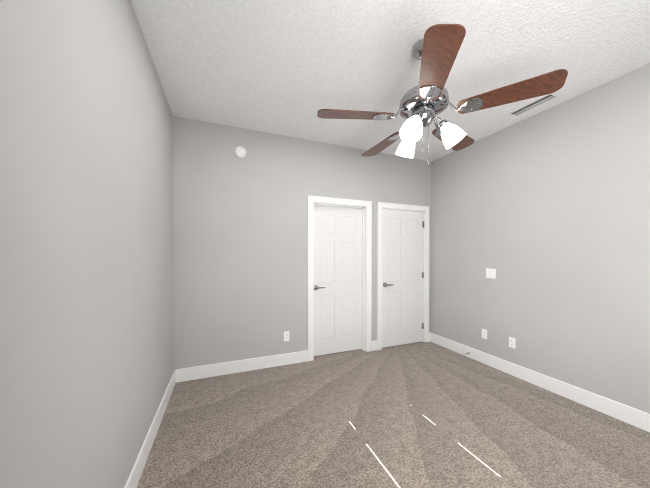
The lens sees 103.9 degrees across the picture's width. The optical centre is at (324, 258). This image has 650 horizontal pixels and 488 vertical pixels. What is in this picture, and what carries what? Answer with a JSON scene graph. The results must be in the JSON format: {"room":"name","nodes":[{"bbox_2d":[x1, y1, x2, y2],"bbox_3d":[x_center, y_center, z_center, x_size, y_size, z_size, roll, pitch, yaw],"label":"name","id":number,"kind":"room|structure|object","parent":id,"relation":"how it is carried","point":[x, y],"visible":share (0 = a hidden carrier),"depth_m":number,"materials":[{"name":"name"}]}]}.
{"room":"empty bedroom","nodes":[
{"label":"empty bedroom","id":0,"kind":"room"},
{"bbox_2d":[0,0,173,487],"bbox_3d":[-0.996,-0.070,1.025,0.140,2.740,3.660,0,1,-22],"label":"wall","id":1,"kind":"structure","parent":0,"point":[86,265],"depth_m":0.92,"materials":[{"name":"paint"}]},
{"bbox_2d":[124,369,179,487],"bbox_3d":[-0.928,1.232,1.083,0.021,0.135,3.350,0,1,-22],"label":"baseboard","id":2,"kind":"structure","parent":1,"relation":"attached to","point":[133,479],"depth_m":1.71,"materials":[{"name":"white wood"}]},
{"bbox_2d":[173,116,430,369],"bbox_3d":[0.003,-0.094,3.320,3.420,2.740,0.140,0,1,-22],"label":"wall","id":3,"kind":"structure","parent":0,"point":[240,253],"depth_m":2.91,"materials":[{"name":"paint"}]},
{"bbox_2d":[234,146,245,157],"bbox_3d":[-0.942,-1.189,2.833,0.134,0.134,0.042,0,1,-22],"label":"smoke detector","id":4,"kind":"object","parent":3,"relation":"attached to","point":[239,151],"visible":1,"depth_m":2.82,"materials":[{"name":"white plastic"}]},
{"bbox_2d":[180,350,307,381],"bbox_3d":[-0.872,1.213,2.901,1.414,0.135,0.015,0,1,-22],"label":"baseboard","id":5,"kind":"structure","parent":3,"relation":"attached to","point":[211,370],"depth_m":2.87,"materials":[{"name":"white wood"}]},
{"bbox_2d":[284,331,288,340],"bbox_3d":[-0.462,0.939,3.066,0.070,0.115,0.008,0,1,-22],"label":"electrical outlet","id":6,"kind":"object","parent":3,"relation":"attached to","point":[286,335],"visible":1,"depth_m":3.06,"materials":[{"name":"white plastic"}]},
{"bbox_2d":[314,205,361,355],"bbox_3d":[0.181,0.286,3.389,0.742,1.954,0.098,0,1,-22],"label":"door","id":7,"kind":"structure","parent":3,"relation":"in","point":[337,279],"depth_m":3.40,"materials":[{"name":"white wood"}]},
{"bbox_2d":[307,195,371,360],"bbox_3d":[0.183,0.250,3.384,0.912,2.051,0.162,0,1,-22],"label":"door frame","id":8,"kind":"structure","parent":3,"relation":"attached to","point":[364,206],"depth_m":3.41,"materials":[{"name":"white wood"}]},
{"bbox_2d":[382,209,423,347],"bbox_3d":[1.150,0.283,3.697,0.749,1.954,0.098,0,1,-22],"label":"door","id":9,"kind":"structure","parent":3,"relation":"in","point":[402,275],"depth_m":3.70,"materials":[{"name":"painted wood"},{"name":"satin nickel"}]},
{"bbox_2d":[377,202,428,349],"bbox_3d":[1.121,0.246,3.759,0.912,2.051,0.162,0,1,-22],"label":"door frame","id":10,"kind":"structure","parent":3,"relation":"attached to","point":[395,206],"depth_m":3.69,"materials":[{"name":"white wood"}]},
{"bbox_2d":[131,0,649,161],"bbox_3d":[0.656,-1.506,1.671,3.700,0.120,3.660,0,1,-22],"label":"ceiling","id":11,"kind":"structure","parent":0,"point":[290,68],"depth_m":1.82,"materials":[{"name":"white paint"}]},
{"bbox_2d":[317,24,567,164],"bbox_3d":[0.652,-1.042,1.793,1.404,0.811,1.342,0,1,-22],"label":"ceiling fan","id":12,"kind":"object","parent":11,"relation":"hanging from","point":[425,101],"visible":1,"depth_m":1.56,"materials":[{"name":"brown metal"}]},
{"bbox_2d":[505,92,562,117],"bbox_3d":[1.968,-1.450,2.417,0.165,0.010,0.400,0,1,-22],"label":"ceiling vent","id":13,"kind":"object","parent":11,"relation":"in","point":[531,105],"visible":0.9,"depth_m":2.40,"materials":[{"name":"white metal"}]},
{"bbox_2d":[137,342,649,487],"bbox_3d":[0.656,1.353,1.702,3.700,0.120,3.660,0,1,-22],"label":"floor","id":14,"kind":"structure","parent":0,"point":[423,415],"depth_m":1.90,"materials":[{"name":"carpet"}]},
{"bbox_2d":[430,63,649,413],"bbox_3d":[2.309,-0.084,2.347,0.140,2.740,3.660,0,1,-22],"label":"wall","id":15,"kind":"structure","parent":0,"point":[545,214],"depth_m":2.40,"materials":[{"name":"paint"}]},
{"bbox_2d":[482,329,486,338],"bbox_3d":[1.936,0.918,3.092,0.008,0.115,0.070,0,1,-22],"label":"electrical outlet","id":16,"kind":"object","parent":15,"relation":"attached to","point":[484,333],"visible":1,"depth_m":3.09,"materials":[{"name":"white plastic"}]},
{"bbox_2d":[486,268,495,278],"bbox_3d":[1.961,0.179,3.013,0.014,0.115,0.117,0,1,-22],"label":"light switch","id":17,"kind":"object","parent":15,"relation":"attached to","point":[490,273],"visible":1,"depth_m":3.01,"materials":[{"name":"white plastic"}]},
{"bbox_2d":[509,337,515,348],"bbox_3d":[2.055,0.927,2.795,0.008,0.115,0.070,0,1,-22],"label":"electrical outlet","id":18,"kind":"object","parent":15,"relation":"attached to","point":[512,342],"visible":1,"depth_m":2.79,"materials":[{"name":"white plastic"}]},
{"bbox_2d":[429,332,649,431],"bbox_3d":[2.225,1.219,2.344,0.030,0.135,3.350,0,1,-22],"label":"baseboard","id":19,"kind":"structure","parent":15,"relation":"attached to","point":[640,419],"depth_m":2.40,"materials":[{"name":"white wood"}]}
]}

